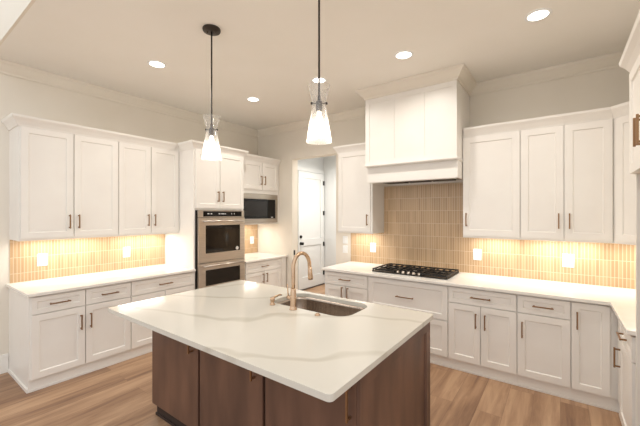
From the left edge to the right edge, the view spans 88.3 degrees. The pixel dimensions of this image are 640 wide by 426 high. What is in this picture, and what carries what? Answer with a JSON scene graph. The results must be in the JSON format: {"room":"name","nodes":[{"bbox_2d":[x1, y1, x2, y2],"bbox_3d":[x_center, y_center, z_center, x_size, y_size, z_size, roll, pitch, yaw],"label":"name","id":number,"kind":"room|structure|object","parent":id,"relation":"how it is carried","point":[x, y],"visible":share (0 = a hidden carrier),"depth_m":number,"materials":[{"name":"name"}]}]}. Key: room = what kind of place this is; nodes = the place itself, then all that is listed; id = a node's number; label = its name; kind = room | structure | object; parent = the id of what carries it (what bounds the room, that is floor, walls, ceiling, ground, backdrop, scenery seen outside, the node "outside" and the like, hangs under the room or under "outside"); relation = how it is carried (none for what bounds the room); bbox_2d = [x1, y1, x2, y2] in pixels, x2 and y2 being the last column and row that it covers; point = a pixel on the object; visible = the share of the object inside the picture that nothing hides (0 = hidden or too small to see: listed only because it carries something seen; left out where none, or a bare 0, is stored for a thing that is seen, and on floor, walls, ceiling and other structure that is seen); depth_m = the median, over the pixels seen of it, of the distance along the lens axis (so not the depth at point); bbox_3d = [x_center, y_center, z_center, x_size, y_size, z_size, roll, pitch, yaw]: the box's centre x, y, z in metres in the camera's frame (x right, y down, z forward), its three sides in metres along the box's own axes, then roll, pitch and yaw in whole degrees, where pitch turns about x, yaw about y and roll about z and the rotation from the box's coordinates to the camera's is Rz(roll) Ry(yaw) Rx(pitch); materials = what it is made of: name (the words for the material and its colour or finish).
{"room":"kitchen","nodes":[
{"label":"kitchen","id":0,"kind":"room"},
{"bbox_2d":[0,73,257,354],"bbox_3d":[-1.909,-0.263,5.352,0.120,3.800,9.600,0,0,36],"label":"wall","id":1,"kind":"structure","parent":0,"point":[17,95],"depth_m":3.81,"materials":[{"name":"paint"}]},
{"bbox_2d":[0,353,8,373],"bbox_3d":[-3.958,1.542,2.427,0.016,0.190,2.458,0,0,36],"label":"baseboard","id":2,"kind":"structure","parent":1,"relation":"attached to","point":[4,359],"depth_m":3.39,"materials":[{"name":"white paint"}]},
{"bbox_2d":[0,0,35,45],"bbox_3d":[-1.012,-1.838,1.622,5.926,0.550,0.020,0,0,36],"label":"trim","id":3,"kind":"structure","parent":1,"relation":"attached to","point":[12,12],"depth_m":2.77,"materials":[{"name":"paint"}]},
{"bbox_2d":[1,113,119,240],"bbox_3d":[-2.821,-0.348,3.643,0.419,1.230,0.952,0,0,36],"label":"upper cabinet","id":4,"kind":"object","parent":1,"relation":"attached to","point":[63,177],"visible":1,"depth_m":3.47,"materials":[{"name":"white paint"}]},
{"bbox_2d":[10,234,164,282],"bbox_3d":[-2.741,0.496,4.103,0.008,0.454,1.665,0,0,36],"label":"backsplash","id":5,"kind":"structure","parent":1,"relation":"attached to","point":[75,256],"depth_m":3.95,"materials":[{"name":"tile"}]},
{"bbox_2d":[37,253,46,265],"bbox_3d":[-3.067,0.507,3.640,0.008,0.135,0.090,0,0,36],"label":"wall outlet","id":6,"kind":"object","parent":5,"relation":"attached to","point":[41,258],"visible":1,"depth_m":3.64,"materials":[{"name":"white plastic"}]},
{"bbox_2d":[40,256,44,263],"bbox_3d":[-3.065,0.507,3.638,0.002,0.084,0.038,0,0,36],"label":"receptacle","id":7,"kind":"object","parent":6,"relation":"attached to","point":[42,258],"depth_m":3.64,"materials":[{"name":"white plastic"}]},
{"bbox_2d":[123,247,129,257],"bbox_3d":[-2.551,0.504,4.348,0.008,0.135,0.090,0,0,36],"label":"wall outlet","id":8,"kind":"object","parent":5,"relation":"attached to","point":[126,250],"visible":1,"depth_m":4.34,"materials":[{"name":"white plastic"}]},
{"bbox_2d":[118,133,178,235],"bbox_3d":[-2.311,-0.348,4.342,0.419,1.230,0.778,0,0,36],"label":"upper cabinet","id":9,"kind":"object","parent":1,"relation":"attached to","point":[148,168],"visible":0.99,"depth_m":4.20,"materials":[{"name":"white paint"}]},
{"bbox_2d":[0,58,364,137],"bbox_3d":[-1.185,-1.501,4.005,2.634,0.120,3.627,0,0,36],"label":"trim","id":10,"kind":"structure","parent":1,"relation":"attached to","point":[10,68],"depth_m":4.55,"materials":[{"name":"paint"}]},
{"bbox_2d":[245,224,257,253],"bbox_3d":[-1.464,0.449,5.854,0.008,0.546,0.955,0,0,36],"label":"backsplash","id":11,"kind":"structure","parent":1,"relation":"attached to","point":[250,230],"depth_m":6.11,"materials":[{"name":"tile"}]},
{"bbox_2d":[250,236,253,243],"bbox_3d":[-1.261,0.487,6.117,0.008,0.135,0.090,0,0,36],"label":"wall outlet","id":12,"kind":"object","parent":11,"relation":"attached to","point":[252,237],"visible":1,"depth_m":6.12,"materials":[{"name":"white plastic"}]},
{"bbox_2d":[244,154,280,224],"bbox_3d":[-1.222,-0.394,5.678,0.605,1.138,0.963,0,0,36],"label":"upper cabinet","id":13,"kind":"object","parent":1,"relation":"attached to","point":[261,174],"visible":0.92,"depth_m":5.56,"materials":[{"name":"white paint"}]},
{"bbox_2d":[243,193,277,222],"bbox_3d":[-1.191,-0.091,5.663,0.463,0.485,0.849,0,0,36],"label":"microwave oven","id":14,"kind":"object","parent":13,"relation":"in","point":[258,208],"visible":0.56,"depth_m":5.54,"materials":[{"name":"metal"}]},
{"bbox_2d":[298,157,322,173],"bbox_3d":[-0.494,0.087,7.046,0.100,3.100,1.796,0,0,36],"label":"wall","id":15,"kind":"structure","parent":0,"point":[314,163],"depth_m":7.41,"materials":[{"name":"white paint"}]},
{"bbox_2d":[298,166,323,173],"bbox_3d":[-0.223,0.312,7.316,0.020,2.650,1.040,0,0,36],"label":"trim","id":16,"kind":"structure","parent":15,"relation":"attached to","point":[300,168],"depth_m":7.32,"materials":[{"name":"white paint"}]},
{"bbox_2d":[298,170,324,289],"bbox_3d":[-0.161,0.349,7.315,0.110,2.535,0.928,0,0,36],"label":"door","id":17,"kind":"structure","parent":15,"relation":"in","point":[311,212],"depth_m":7.31,"materials":[{"name":"white paint"}]},
{"bbox_2d":[302,283,324,290],"bbox_3d":[-0.182,1.628,7.338,0.060,0.018,0.955,0,0,36],"label":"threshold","id":18,"kind":"structure","parent":15,"relation":"attached to","point":[322,283],"depth_m":7.35,"materials":[{"name":"brown wood"}]},
{"bbox_2d":[0,284,621,425],"bbox_3d":[0.517,1.687,2.407,10.000,0.100,11.500,0,0,36],"label":"floor","id":19,"kind":"structure","parent":0,"point":[119,394],"depth_m":2.86,"materials":[{"name":"brown wood"}]},
{"bbox_2d":[8,282,130,393],"bbox_3d":[-2.668,1.195,3.549,0.778,0.884,0.891,0,0,36],"label":"base cabinet","id":20,"kind":"object","parent":19,"relation":"on","point":[55,338],"visible":1,"depth_m":3.26,"materials":[{"name":"white paint"}]},
{"bbox_2d":[6,264,195,297],"bbox_3d":[-2.439,0.738,3.869,0.769,0.030,1.694,0,0,36],"label":"countertop","id":21,"kind":"structure","parent":20,"relation":"on","point":[33,288],"depth_m":3.63,"materials":[{"name":"white stone"}]},
{"bbox_2d":[130,272,193,358],"bbox_3d":[-2.172,1.195,4.228,0.778,0.884,0.790,0,0,36],"label":"base cabinet","id":22,"kind":"object","parent":19,"relation":"on","point":[141,337],"visible":0.38,"depth_m":3.88,"materials":[{"name":"white paint"}]},
{"bbox_2d":[165,140,248,289],"bbox_3d":[-1.688,0.337,4.895,0.775,2.600,0.968,0,0,36],"label":"tall cabinet","id":23,"kind":"object","parent":19,"relation":"on","point":[215,180],"visible":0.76,"depth_m":4.54,"materials":[{"name":"white paint"}]},
{"bbox_2d":[195,210,244,288],"bbox_3d":[-1.608,0.493,4.847,0.691,1.083,0.803,0,0,36],"label":"double wall oven","id":24,"kind":"object","parent":23,"relation":"in","point":[219,235],"visible":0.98,"depth_m":4.62,"materials":[{"name":"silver metal"}]},
{"bbox_2d":[245,257,285,287],"bbox_3d":[-1.159,1.195,5.618,0.778,0.884,0.940,0,0,36],"label":"base cabinet","id":25,"kind":"object","parent":19,"relation":"on","point":[272,271],"visible":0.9,"depth_m":5.45,"materials":[{"name":"white paint"}]},
{"bbox_2d":[245,252,287,262],"bbox_3d":[-1.155,0.738,5.631,0.769,0.030,0.965,0,0,36],"label":"countertop","id":26,"kind":"structure","parent":25,"relation":"on","point":[256,256],"depth_m":5.59,"materials":[{"name":"white stone"}]},
{"bbox_2d":[152,322,429,425],"bbox_3d":[-0.297,1.196,2.510,1.923,0.882,1.064,0,0,36],"label":"kitchen island","id":27,"kind":"object","parent":19,"relation":"on","point":[191,386],"visible":0.49,"depth_m":2.08,"materials":[{"name":"brown wood"}]},
{"bbox_2d":[108,280,432,401],"bbox_3d":[-0.408,0.739,2.461,2.085,0.032,1.328,0,0,36],"label":"island countertop","id":28,"kind":"structure","parent":27,"relation":"on","point":[323,356],"depth_m":2.03,"materials":[{"name":"stone"}]},
{"bbox_2d":[270,294,281,305],"bbox_3d":[-0.353,0.688,2.655,0.044,0.071,0.129,0,0,36],"label":"soap dispenser","id":29,"kind":"object","parent":28,"relation":"on","point":[272,299],"visible":1,"depth_m":2.61,"materials":[{"name":"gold metal"}]},
{"bbox_2d":[286,251,312,310],"bbox_3d":[-0.144,0.506,2.542,0.222,0.434,0.088,0,0,-29],"label":"faucet","id":30,"kind":"object","parent":28,"relation":"on","point":[292,297],"visible":1,"depth_m":2.49,"materials":[{"name":"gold metal"}]},
{"bbox_2d":[277,297,364,315],"bbox_3d":[-0.007,0.866,2.664,0.764,0.218,0.431,0,0,36],"label":"sink","id":31,"kind":"object","parent":28,"relation":"in","point":[306,303],"visible":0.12,"depth_m":2.87,"materials":[{"name":"metal"}]},
{"bbox_2d":[325,271,368,301],"bbox_3d":[0.532,1.195,4.518,0.648,0.884,0.778,0,0,36],"label":"base cabinet","id":32,"kind":"object","parent":19,"relation":"on","point":[338,284],"visible":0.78,"depth_m":4.22,"materials":[{"name":"white paint"}]},
{"bbox_2d":[368,276,448,367],"bbox_3d":[1.177,1.195,4.048,0.947,0.884,0.778,0,0,36],"label":"base cabinet","id":33,"kind":"object","parent":19,"relation":"on","point":[411,295],"visible":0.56,"depth_m":3.63,"materials":[{"name":"white paint"}]},
{"bbox_2d":[449,286,516,385],"bbox_3d":[1.814,1.195,3.583,0.628,0.884,0.778,0,0,36],"label":"base cabinet","id":34,"kind":"object","parent":19,"relation":"on","point":[482,323],"visible":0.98,"depth_m":3.29,"materials":[{"name":"white paint"}]},
{"bbox_2d":[517,294,570,399],"bbox_3d":[2.232,1.195,3.278,0.405,0.884,0.778,0,0,36],"label":"base cabinet","id":35,"kind":"object","parent":19,"relation":"on","point":[543,324],"visible":1,"depth_m":3.00,"materials":[{"name":"white paint"}]},
{"bbox_2d":[571,301,619,412],"bbox_3d":[2.806,1.195,2.860,1.013,0.884,0.778,0,0,36],"label":"base cabinet","id":36,"kind":"object","parent":19,"relation":"on","point":[594,327],"visible":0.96,"depth_m":2.79,"materials":[{"name":"white paint"}]},
{"bbox_2d":[322,261,635,335],"bbox_3d":[1.498,0.738,3.324,3.674,0.030,1.570,0,0,36],"label":"countertop","id":37,"kind":"structure","parent":36,"relation":"on","point":[622,301],"depth_m":3.24,"materials":[{"name":"white stone"}]},
{"bbox_2d":[372,263,458,279],"bbox_3d":[1.178,0.701,4.085,0.914,0.042,0.530,0,0,36],"label":"gas cooktop","id":38,"kind":"object","parent":37,"relation":"in","point":[392,268],"visible":1,"depth_m":4.00,"materials":[{"name":"grey metal"}]},
{"bbox_2d":[613,320,635,425],"bbox_3d":[2.456,1.195,2.171,0.768,0.884,0.807,0,0,36],"label":"base cabinet","id":39,"kind":"object","parent":19,"relation":"on","point":[626,348],"visible":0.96,"depth_m":2.25,"materials":[{"name":"white paint"}]},
{"bbox_2d":[619,10,639,425],"bbox_3d":[1.942,0.337,1.483,0.786,2.600,1.001,0,0,36],"label":"tall cabinet","id":40,"kind":"object","parent":19,"relation":"on","point":[630,59],"visible":1,"depth_m":1.98,"materials":[{"name":"white paint"}]},
{"bbox_2d":[0,0,639,129],"bbox_3d":[0.093,-1.613,3.137,5.926,0.100,3.729,0,0,36],"label":"ceiling","id":41,"kind":"structure","parent":0,"point":[266,50],"depth_m":3.04,"materials":[{"name":"paint"}]},
{"bbox_2d":[147,60,166,67],"bbox_3d":[-1.699,-1.559,3.436,0.184,0.008,0.184,0,0,36],"label":"recessed light","id":42,"kind":"object","parent":41,"relation":"in","point":[154,63],"visible":1,"depth_m":3.43,"materials":[{"name":"white plastic"}]},
{"bbox_2d":[201,24,220,157],"bbox_3d":[-0.916,-1.012,2.784,0.166,1.102,0.166,0,0,0],"label":"pendant light","id":43,"kind":"object","parent":41,"relation":"hanging from","point":[209,29],"visible":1,"depth_m":2.77,"materials":[{"name":"brown metal"}]},
{"bbox_2d":[205,127,217,135],"bbox_3d":[-0.916,-0.694,2.784,0.110,0.069,0.043,0,0,0],"label":"socket","id":44,"kind":"object","parent":43,"relation":"attached to","point":[211,130],"depth_m":2.77,"materials":[{"name":"grey metal"}]},
{"bbox_2d":[246,97,259,101],"bbox_3d":[-0.908,-1.559,4.486,0.184,0.008,0.184,0,0,36],"label":"recessed light","id":45,"kind":"object","parent":41,"relation":"in","point":[252,99],"visible":1,"depth_m":4.49,"materials":[{"name":"white plastic"}]},
{"bbox_2d":[311,77,326,82],"bbox_3d":[-0.012,-1.559,3.845,0.184,0.008,0.184,0,0,36],"label":"recessed light","id":46,"kind":"object","parent":41,"relation":"in","point":[315,79],"visible":0.93,"depth_m":3.84,"materials":[{"name":"white plastic"}]},
{"bbox_2d":[311,0,327,128],"bbox_3d":[-0.006,-1.012,2.120,0.166,1.102,0.166,0,0,0],"label":"pendant light","id":47,"kind":"object","parent":41,"relation":"hanging from","point":[319,122],"visible":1,"depth_m":2.12,"materials":[{"name":"brown metal"}]},
{"bbox_2d":[311,100,327,111],"bbox_3d":[-0.006,-0.694,2.120,0.110,0.069,0.043,0,0,0],"label":"socket","id":48,"kind":"object","parent":47,"relation":"attached to","point":[318,103],"depth_m":2.11,"materials":[{"name":"grey metal"}]},
{"bbox_2d":[394,50,412,59],"bbox_3d":[0.823,-1.559,3.237,0.184,0.008,0.184,0,0,36],"label":"recessed light","id":49,"kind":"object","parent":41,"relation":"in","point":[405,54],"visible":1,"depth_m":3.22,"materials":[{"name":"white plastic"}]},
{"bbox_2d":[524,8,551,21],"bbox_3d":[1.712,-1.559,2.588,0.184,0.008,0.184,0,0,36],"label":"recessed light","id":50,"kind":"object","parent":41,"relation":"in","point":[536,15],"visible":1,"depth_m":2.58,"materials":[{"name":"white plastic"}]},
{"bbox_2d":[323,155,335,277],"bbox_3d":[0.953,0.087,7.163,2.300,3.100,0.100,0,0,36],"label":"wall","id":51,"kind":"structure","parent":0,"point":[329,162],"depth_m":7.64,"materials":[{"name":"white paint"}]},
{"bbox_2d":[258,67,629,289],"bbox_3d":[1.225,0.037,4.588,5.846,3.200,0.150,0,0,36],"label":"wall","id":52,"kind":"structure","parent":0,"point":[610,87],"depth_m":5.01,"materials":[{"name":"paint"}]},
{"bbox_2d":[343,236,347,243],"bbox_3d":[0.388,0.402,5.099,0.085,0.115,0.010,0,0,36],"label":"light switch","id":53,"kind":"object","parent":52,"relation":"attached to","point":[345,238],"visible":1,"depth_m":5.09,"materials":[{"name":"white plastic"}]},
{"bbox_2d":[343,245,347,252],"bbox_3d":[0.388,0.547,5.099,0.085,0.115,0.010,0,0,36],"label":"light switch","id":54,"kind":"object","parent":52,"relation":"attached to","point":[345,248],"visible":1,"depth_m":5.09,"materials":[{"name":"white plastic"}]},
{"bbox_2d":[333,142,383,233],"bbox_3d":[0.558,-0.348,4.721,0.631,1.230,0.419,0,0,36],"label":"upper cabinet","id":55,"kind":"object","parent":52,"relation":"attached to","point":[360,202],"visible":0.95,"depth_m":4.58,"materials":[{"name":"white paint"}]},
{"bbox_2d":[364,80,469,185],"bbox_3d":[1.205,-0.975,4.112,1.126,1.168,0.641,0,0,36],"label":"range hood","id":56,"kind":"object","parent":52,"relation":"attached to","point":[415,136],"visible":0.96,"depth_m":3.83,"materials":[{"name":"white paint"}]},
{"bbox_2d":[355,63,476,100],"bbox_3d":[1.180,-1.501,4.078,1.292,0.120,0.723,0,0,36],"label":"trim","id":57,"kind":"structure","parent":56,"relation":"attached to","point":[460,72],"depth_m":3.75,"materials":[{"name":"paint"}]},
{"bbox_2d":[463,120,519,239],"bbox_3d":[1.944,-0.348,3.710,0.560,1.230,0.419,0,0,36],"label":"upper cabinet","id":58,"kind":"object","parent":52,"relation":"attached to","point":[491,152],"visible":0.98,"depth_m":3.56,"materials":[{"name":"white paint"}]},
{"bbox_2d":[351,183,635,288],"bbox_3d":[1.957,0.167,3.955,3.677,1.112,0.008,0,0,36],"label":"backsplash","id":59,"kind":"structure","parent":52,"relation":"attached to","point":[423,224],"depth_m":4.11,"materials":[{"name":"tile"}]},
{"bbox_2d":[370,243,375,251],"bbox_3d":[0.774,0.491,4.806,0.090,0.135,0.008,0,0,36],"label":"wall outlet","id":60,"kind":"object","parent":59,"relation":"attached to","point":[372,245],"visible":1,"depth_m":4.80,"materials":[{"name":"white plastic"}]},
{"bbox_2d":[473,249,480,259],"bbox_3d":[1.901,0.492,3.985,0.090,0.135,0.008,0,0,36],"label":"wall outlet","id":61,"kind":"object","parent":59,"relation":"attached to","point":[476,252],"visible":1,"depth_m":3.98,"materials":[{"name":"white plastic"}]},
{"bbox_2d":[562,254,573,267],"bbox_3d":[2.611,0.492,3.466,0.100,0.140,0.010,0,0,36],"label":"light switch","id":62,"kind":"object","parent":59,"relation":"attached to","point":[567,259],"visible":1,"depth_m":3.46,"materials":[{"name":"white plastic"}]},
{"bbox_2d":[471,51,622,95],"bbox_3d":[1.830,-1.501,2.349,1.986,0.120,2.752,0,0,36],"label":"trim","id":63,"kind":"structure","parent":52,"relation":"attached to","point":[608,61],"depth_m":3.52,"materials":[{"name":"paint"}]},
{"bbox_2d":[520,107,612,242],"bbox_3d":[2.464,-0.348,3.332,0.725,1.230,0.419,0,0,36],"label":"upper cabinet","id":64,"kind":"object","parent":52,"relation":"attached to","point":[566,159],"visible":1,"depth_m":3.17,"materials":[{"name":"white paint"}]},
{"bbox_2d":[611,101,635,244],"bbox_3d":[2.934,-0.348,2.790,0.724,1.230,0.740,0,0,36],"label":"upper cabinet","id":65,"kind":"object","parent":52,"relation":"attached to","point":[624,183],"visible":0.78,"depth_m":2.90,"materials":[{"name":"white paint"}]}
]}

